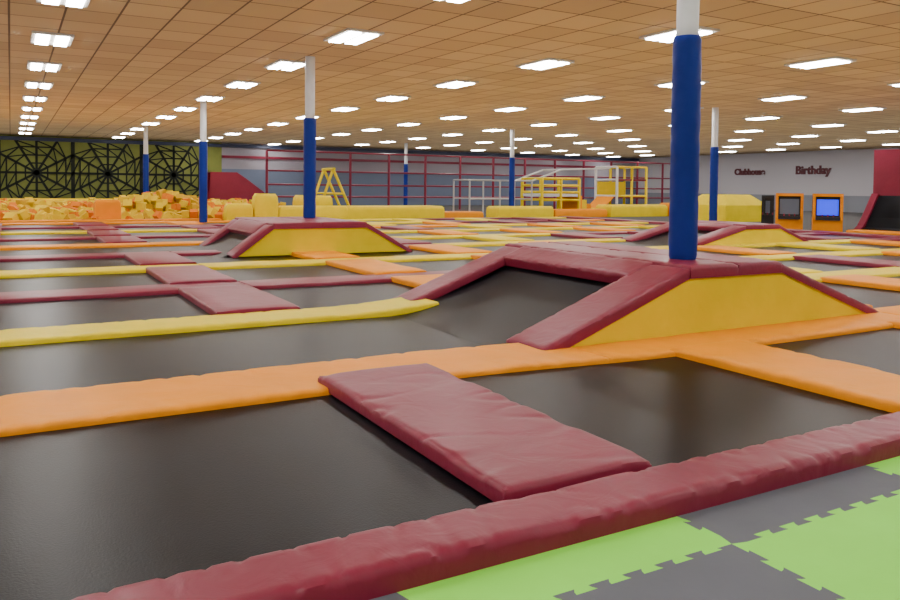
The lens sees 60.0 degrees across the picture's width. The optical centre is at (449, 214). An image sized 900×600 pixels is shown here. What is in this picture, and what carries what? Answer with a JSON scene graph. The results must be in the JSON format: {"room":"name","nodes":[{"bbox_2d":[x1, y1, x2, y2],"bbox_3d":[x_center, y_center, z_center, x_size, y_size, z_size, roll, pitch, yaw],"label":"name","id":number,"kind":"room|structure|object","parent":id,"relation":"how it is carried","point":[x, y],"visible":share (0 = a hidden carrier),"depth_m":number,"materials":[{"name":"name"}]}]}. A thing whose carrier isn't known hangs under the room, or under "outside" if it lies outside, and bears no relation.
{"room":"indoor trampoline park","nodes":[
{"label":"indoor trampoline park","id":0,"kind":"room"},
{"bbox_2d":[224,203,252,219],"bbox_3d":[-9.377,-0.106,34.538,1.150,0.804,0.550,-1,2,-29],"label":"foam block","id":1,"kind":"object","parent":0,"point":[231,211],"depth_m":34.29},
{"bbox_2d":[252,193,277,216],"bbox_3d":[-8.329,-0.339,35.119,1.050,1.253,0.550,-1,2,-29],"label":"foam block","id":2,"kind":"object","parent":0,"point":[263,205],"depth_m":34.87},
{"bbox_2d":[278,206,347,218],"bbox_3d":[-6.381,-0.087,36.301,3.300,0.707,0.480,-1,2,-29],"label":"foam block","id":3,"kind":"object","parent":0,"point":[338,212],"depth_m":36.25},
{"bbox_2d":[293,195,332,205],"bbox_3d":[-6.905,-0.417,39.162,1.400,1.155,2.000,-1,2,-29],"label":"foam block","id":4,"kind":"object","parent":3,"relation":"on","point":[321,200],"depth_m":38.52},
{"bbox_2d":[0,135,636,205],"bbox_3d":[-11.527,-3.248,64.753,71.500,4.930,0.300,-1,2,-29],"label":"wall","id":5,"kind":"structure","parent":0,"point":[253,170],"depth_m":65.60,"materials":[{"name":"paint"}]},
{"bbox_2d":[0,140,198,198],"bbox_3d":[-31.018,-2.945,53.532,27.768,4.585,0.040,-1,2,-29],"label":"climbing net","id":6,"kind":"object","parent":5,"relation":"hanging from","point":[36,172],"visible":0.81,"depth_m":56.42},
{"bbox_2d":[0,136,638,160],"bbox_3d":[-11.357,-5.476,64.414,71.500,0.250,0.300,-1,2,-29],"label":"trim","id":7,"kind":"structure","parent":5,"relation":"attached to","point":[1,137],"depth_m":63.05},
{"bbox_2d":[222,155,595,167],"bbox_3d":[0.932,-4.737,71.442,43.000,0.200,0.130,-1,2,-29],"label":"trim","id":8,"kind":"structure","parent":5,"relation":"attached to","point":[223,156],"depth_m":68.16,"materials":[{"name":"red plastic"}]},
{"bbox_2d":[0,0,899,157],"bbox_3d":[5.887,-4.569,34.313,72.000,0.200,70.300,-1,2,-29],"label":"ceiling","id":9,"kind":"structure","parent":0,"point":[126,64],"depth_m":22.26,"materials":[{"name":"wood"}]},
{"bbox_2d":[18,0,899,156],"bbox_3d":[5.176,-4.407,33.488,64.090,0.079,68.730,-1,2,-29],"label":"ceiling lights","id":10,"kind":"object","parent":9,"relation":"in","point":[353,36],"depth_m":25.90},
{"bbox_2d":[362,205,862,231],"bbox_3d":[5.833,0.558,34.492,72.000,0.200,70.300,-1,2,-29],"label":"floor","id":11,"kind":"structure","parent":0,"point":[851,220],"depth_m":47.04,"materials":[{"name":"carpet"}]},
{"bbox_2d":[0,189,285,222],"bbox_3d":[-19.361,-0.307,36.082,23.669,1.790,12.950,-1,2,-29],"label":"foam cube pit","id":12,"kind":"object","parent":11,"relation":"on","point":[162,204],"visible":0.7,"depth_m":34.24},
{"bbox_2d":[143,126,148,191],"bbox_3d":[-17.514,-2.618,44.924,0.329,4.930,0.330,-1,2,-29],"label":"column","id":13,"kind":"structure","parent":11,"relation":"on","point":[145,128],"depth_m":44.79,"materials":[{"name":"blue plastic"}]},
{"bbox_2d":[0,297,438,346],"bbox_3d":[-7.369,1.226,6.178,16.200,0.163,0.700,-1,2,-29],"label":"pad","id":14,"kind":"object","parent":11,"relation":"on","point":[396,306],"visible":0.96,"depth_m":8.65,"materials":[{"name":"yellow plastic"}]},
{"bbox_2d":[207,172,265,201],"bbox_3d":[-13.278,-1.423,48.222,3.400,2.400,1.700,-1,2,-29],"label":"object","id":15,"kind":"structure","parent":11,"relation":"on","point":[220,185],"depth_m":47.27,"materials":[{"name":"red plastic"}]},
{"bbox_2d":[0,395,492,599],"bbox_3d":[-1.301,1.415,4.240,2.410,0.020,2.520,-1,2,-29],"label":"trampoline","id":16,"kind":"object","parent":11,"relation":"on","point":[85,510],"visible":0.88,"depth_m":4.03,"materials":[{"name":"black fabric"}]},
{"bbox_2d":[316,168,349,205],"bbox_3d":[-6.903,-1.372,45.154,2.248,2.714,1.900,-1,2,-29],"label":"climbing a-frame","id":17,"kind":"object","parent":11,"relation":"on","point":[324,170],"visible":0.71,"depth_m":44.75,"materials":[{"name":"yellow plastic"}]},
{"bbox_2d":[370,592,408,599],"bbox_3d":[-0.776,1.495,2.524,1.538,0.020,0.349,-1,2,-29],"label":"mat","id":18,"kind":"object","parent":11,"relation":"on","point":[394,596],"visible":1,"depth_m":3.00,"materials":[{"name":"grey rubber"}]},
{"bbox_2d":[346,205,444,218],"bbox_3d":[-2.999,-0.138,39.364,5.400,0.665,1.500,-1,2,-29],"label":"foam block","id":19,"kind":"object","parent":11,"relation":"on","point":[373,211],"visible":0.71,"depth_m":38.72,"materials":[{"name":"yellow plastic"}]},
{"bbox_2d":[403,143,407,204],"bbox_3d":[-3.335,-2.956,58.871,0.329,4.930,0.330,-1,2,-29],"label":"column","id":20,"kind":"structure","parent":11,"relation":"on","point":[405,200],"depth_m":58.74,"materials":[{"name":"blue plastic"}]},
{"bbox_2d":[0,216,899,395],"bbox_3d":[-2.401,0.821,19.871,38.300,0.123,31.500,-1,2,-29],"label":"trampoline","id":21,"kind":"object","parent":11,"relation":"on","point":[52,273],"visible":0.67,"depth_m":12.53,"materials":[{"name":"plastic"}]},
{"bbox_2d":[199,102,207,222],"bbox_3d":[-9.904,-2.113,31.317,0.330,4.830,0.330,2,3,41],"label":"column","id":22,"kind":"structure","parent":21,"relation":"on","point":[203,147],"depth_m":31.20,"materials":[{"name":"blue plastic"}]},
{"bbox_2d":[192,216,413,257],"bbox_3d":[-3.653,0.501,19.440,4.800,0.800,3.460,-1,2,-29],"label":"ramp","id":23,"kind":"object","parent":21,"relation":"on","point":[242,236],"visible":0.98,"depth_m":18.05,"materials":[{"name":"yellow plastic"}]},
{"bbox_2d":[303,56,315,217],"bbox_3d":[-3.622,-1.998,20.158,0.329,4.150,0.330,-1,2,-29],"label":"column","id":24,"kind":"structure","parent":23,"relation":"on","point":[309,148],"depth_m":20.04,"materials":[{"name":"blue plastic"}]},
{"bbox_2d":[318,363,651,501],"bbox_3d":[0.035,1.322,5.156,0.960,0.099,2.630,-1,2,-29],"label":"pad","id":25,"kind":"object","parent":21,"relation":"on","point":[500,447],"visible":0.98,"depth_m":4.65,"materials":[{"name":"red leather"}]},
{"bbox_2d":[709,107,718,220],"bbox_3d":[10.641,-1.866,31.416,0.329,4.900,0.331,-1,2,-29],"label":"column","id":26,"kind":"structure","parent":21,"relation":"on","point":[714,152],"depth_m":31.30,"materials":[{"name":"blue plastic"}]},
{"bbox_2d":[621,220,807,245],"bbox_3d":[8.064,0.548,23.803,5.500,0.652,2.960,-1,2,-29],"label":"ramp","id":27,"kind":"object","parent":21,"relation":"on","point":[709,232],"visible":0.77,"depth_m":22.87,"materials":[{"name":"yellow plastic"}]},
{"bbox_2d":[0,305,899,436],"bbox_3d":[3.426,1.288,8.713,37.500,0.089,1.120,-1,2,-29],"label":"pad","id":28,"kind":"object","parent":11,"relation":"on","point":[44,410],"visible":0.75,"depth_m":6.28,"materials":[{"name":"orange plastic"}]},
{"bbox_2d":[445,211,482,217],"bbox_3d":[0.498,-0.021,41.512,2.400,0.354,1.000,-1,2,-29],"label":"foam block","id":29,"kind":"object","parent":11,"relation":"on","point":[448,214],"visible":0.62,"depth_m":41.11,"materials":[{"name":"orange plastic"}]},
{"bbox_2d":[265,149,669,208],"bbox_3d":[4.535,-2.424,59.883,37.880,3.960,0.180,-1,2,-29],"label":"enclosure","id":30,"kind":"object","parent":11,"relation":"on","point":[350,171],"visible":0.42,"depth_m":57.21,"materials":[{"name":"red plastic"}]},
{"bbox_2d":[72,411,899,599],"bbox_3d":[2.925,1.389,5.018,14.000,0.135,0.370,-1,2,-29],"label":"pad","id":31,"kind":"object","parent":11,"relation":"on","point":[382,561],"visible":0.96,"depth_m":3.42,"materials":[{"name":"red plastic"}]},
{"bbox_2d":[509,129,514,205],"bbox_3d":[3.517,-2.375,44.264,0.329,4.930,0.330,-1,2,-29],"label":"column","id":32,"kind":"structure","parent":11,"relation":"on","point":[512,131],"depth_m":44.14,"materials":[{"name":"blue plastic"}]},
{"bbox_2d":[486,206,553,216],"bbox_3d":[3.903,-0.184,43.309,3.700,0.627,1.200,-1,2,-29],"label":"foam block","id":33,"kind":"object","parent":11,"relation":"on","point":[491,211],"visible":0.88,"depth_m":42.69,"materials":[{"name":"yellow plastic"}]},
{"bbox_2d":[453,168,610,214],"bbox_3d":[5.032,-1.447,46.535,10.152,2.950,1.900,-1,2,-29],"label":"bars","id":34,"kind":"object","parent":11,"relation":"on","point":[554,170],"visible":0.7,"depth_m":45.09,"materials":[{"name":"metal"}]},
{"bbox_2d":[521,177,594,208],"bbox_3d":[6.736,-1.103,46.935,4.590,2.270,2.180,-1,2,-29],"label":"tower","id":35,"kind":"object","parent":11,"relation":"on","point":[565,199],"visible":0.75,"depth_m":46.01,"materials":[{"name":"yellow plastic"}]},
{"bbox_2d":[397,516,730,599],"bbox_3d":[0.531,1.483,3.260,1.538,0.020,0.349,-1,2,-29],"label":"mat","id":36,"kind":"object","parent":11,"relation":"on","point":[542,576],"visible":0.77,"depth_m":3.27,"materials":[{"name":"green rubber"}]},
{"bbox_2d":[553,209,606,216],"bbox_3d":[7.306,-0.126,45.114,3.800,0.455,1.000,-1,2,-29],"label":"foam block","id":37,"kind":"object","parent":11,"relation":"on","point":[557,212],"visible":0.78,"depth_m":44.68,"materials":[{"name":"orange plastic"}]},
{"bbox_2d":[591,166,647,207],"bbox_3d":[10.332,-1.539,49.173,3.680,3.060,2.160,-1,2,-29],"label":"tower","id":38,"kind":"object","parent":11,"relation":"on","point":[604,192],"visible":0.87,"depth_m":49.11,"materials":[{"name":"yellow plastic"}]},
{"bbox_2d":[595,204,667,216],"bbox_3d":[11.011,-0.285,47.194,4.500,0.706,1.400,-1,2,-29],"label":"foam block","id":39,"kind":"object","parent":11,"relation":"on","point":[613,210],"visible":0.92,"depth_m":46.48,"materials":[{"name":"yellow plastic"}]},
{"bbox_2d":[392,241,878,350],"bbox_3d":[2.312,0.874,10.125,5.750,0.832,3.560,-1,2,-29],"label":"ramp","id":40,"kind":"object","parent":11,"relation":"on","point":[545,296],"visible":0.93,"depth_m":8.80,"materials":[{"name":"yellow plastic"}]},
{"bbox_2d":[668,0,701,259],"bbox_3d":[2.706,-1.554,8.926,0.329,4.120,0.330,-1,2,-29],"label":"column","id":41,"kind":"structure","parent":40,"relation":"on","point":[687,41],"depth_m":8.82,"materials":[{"name":"blue plastic"}]},
{"bbox_2d":[660,203,669,215],"bbox_3d":[14.709,-0.341,48.472,2.800,0.805,2.000,-1,2,-29],"label":"foam block","id":42,"kind":"object","parent":11,"relation":"on","point":[666,204],"visible":0.05,"depth_m":47.99,"materials":[{"name":"orange plastic"}]},
{"bbox_2d":[459,356,890,466],"bbox_3d":[1.574,1.389,5.859,2.510,0.020,2.520,-1,2,-29],"label":"trampoline","id":43,"kind":"object","parent":11,"relation":"on","point":[675,409],"visible":0.73,"depth_m":5.74,"materials":[{"name":"black fabric"}]},
{"bbox_2d":[553,544,845,599],"bbox_3d":[0.975,1.515,2.472,1.538,0.020,1.538,-1,2,-29],"label":"mat","id":44,"kind":"object","parent":11,"relation":"on","point":[732,572],"visible":0.96,"depth_m":3.14,"materials":[{"name":"grey rubber"}]},
{"bbox_2d":[698,194,761,221],"bbox_3d":[14.693,-0.397,41.569,3.200,1.400,2.800,-1,2,-29],"label":"block","id":45,"kind":"object","parent":11,"relation":"on","point":[731,207],"visible":0.7,"depth_m":40.42,"materials":[{"name":"yellow plastic"}]},
{"bbox_2d":[761,195,773,223],"bbox_3d":[13.772,-0.146,33.818,0.500,1.420,0.820,1,2,23],"label":"machine","id":46,"kind":"object","parent":11,"relation":"on","point":[767,207],"visible":0.99,"depth_m":33.61,"materials":[{"name":"black plastic"}]},
{"bbox_2d":[670,339,899,412],"bbox_3d":[3.054,1.329,6.674,0.950,0.083,2.270,-1,2,-29],"label":"pad","id":47,"kind":"object","parent":11,"relation":"on","point":[854,383],"visible":1,"depth_m":6.54,"materials":[{"name":"orange plastic"}]},
{"bbox_2d":[677,465,899,543],"bbox_3d":[1.838,1.471,3.996,1.538,0.020,0.349,-1,2,-29],"label":"mat","id":48,"kind":"object","parent":11,"relation":"on","point":[737,521],"visible":0.75,"depth_m":3.94,"materials":[{"name":"grey rubber"}]},
{"bbox_2d":[775,193,803,229],"bbox_3d":[14.149,-0.147,32.537,1.050,1.520,0.820,1,2,23],"label":"machine","id":49,"kind":"object","parent":11,"relation":"on","point":[789,206],"visible":0.97,"depth_m":32.33,"materials":[{"name":"orange plastic"}]},
{"bbox_2d":[733,490,899,599],"bbox_3d":[2.282,1.503,3.208,1.538,0.020,1.538,-1,2,-29],"label":"mat","id":50,"kind":"object","parent":11,"relation":"on","point":[853,554],"visible":0.87,"depth_m":3.45,"materials":[{"name":"green rubber"}]},
{"bbox_2d":[812,194,843,231],"bbox_3d":[15.271,-0.102,31.563,1.100,1.520,0.820,1,2,23],"label":"machine","id":51,"kind":"object","parent":11,"relation":"on","point":[827,209],"visible":0.99,"depth_m":31.37,"materials":[{"name":"orange plastic"}]},
{"bbox_2d":[766,328,899,374],"bbox_3d":[4.550,1.362,7.535,2.580,0.020,2.520,-1,2,-29],"label":"trampoline","id":52,"kind":"object","parent":11,"relation":"on","point":[877,349],"visible":0.57,"depth_m":7.88,"materials":[{"name":"black fabric"}]},
{"bbox_2d":[846,149,899,234],"bbox_3d":[18.563,-0.804,27.148,2.800,3.300,9.120,-1,2,-29],"label":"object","id":53,"kind":"structure","parent":11,"relation":"on","point":[881,214],"depth_m":30.87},
{"bbox_2d":[867,456,899,474],"bbox_3d":[3.145,1.459,4.732,1.538,0.020,0.349,-1,2,-29],"label":"mat","id":54,"kind":"object","parent":11,"relation":"on","point":[892,465],"visible":0.65,"depth_m":4.51,"materials":[{"name":"green rubber"}]},
{"bbox_2d":[887,319,899,328],"bbox_3d":[6.082,1.301,8.379,1.000,0.083,2.270,-1,2,-29],"label":"pad","id":55,"kind":"object","parent":11,"relation":"on","point":[896,323],"visible":0.74,"depth_m":9.03,"materials":[{"name":"orange plastic"}]},
{"bbox_2d":[637,148,899,212],"bbox_3d":[36.997,-2.286,51.762,0.300,4.930,70.000,-1,2,-29],"label":"wall","id":56,"kind":"structure","parent":0,"point":[851,173],"depth_m":66.32,"materials":[{"name":"paint"}]},
{"bbox_2d":[734,169,764,174],"bbox_3d":[26.703,-3.856,69.550,0.100,0.585,3.258,-1,2,-29],"label":"wall sign","id":57,"kind":"object","parent":56,"relation":"attached to","point":[745,172],"visible":1,"depth_m":69.51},
{"bbox_2d":[795,165,830,176],"bbox_3d":[29.812,-3.590,64.033,0.100,0.926,3.223,-1,2,-29],"label":"wall sign","id":58,"kind":"object","parent":56,"relation":"attached to","point":[801,171],"visible":1,"depth_m":64.03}
]}

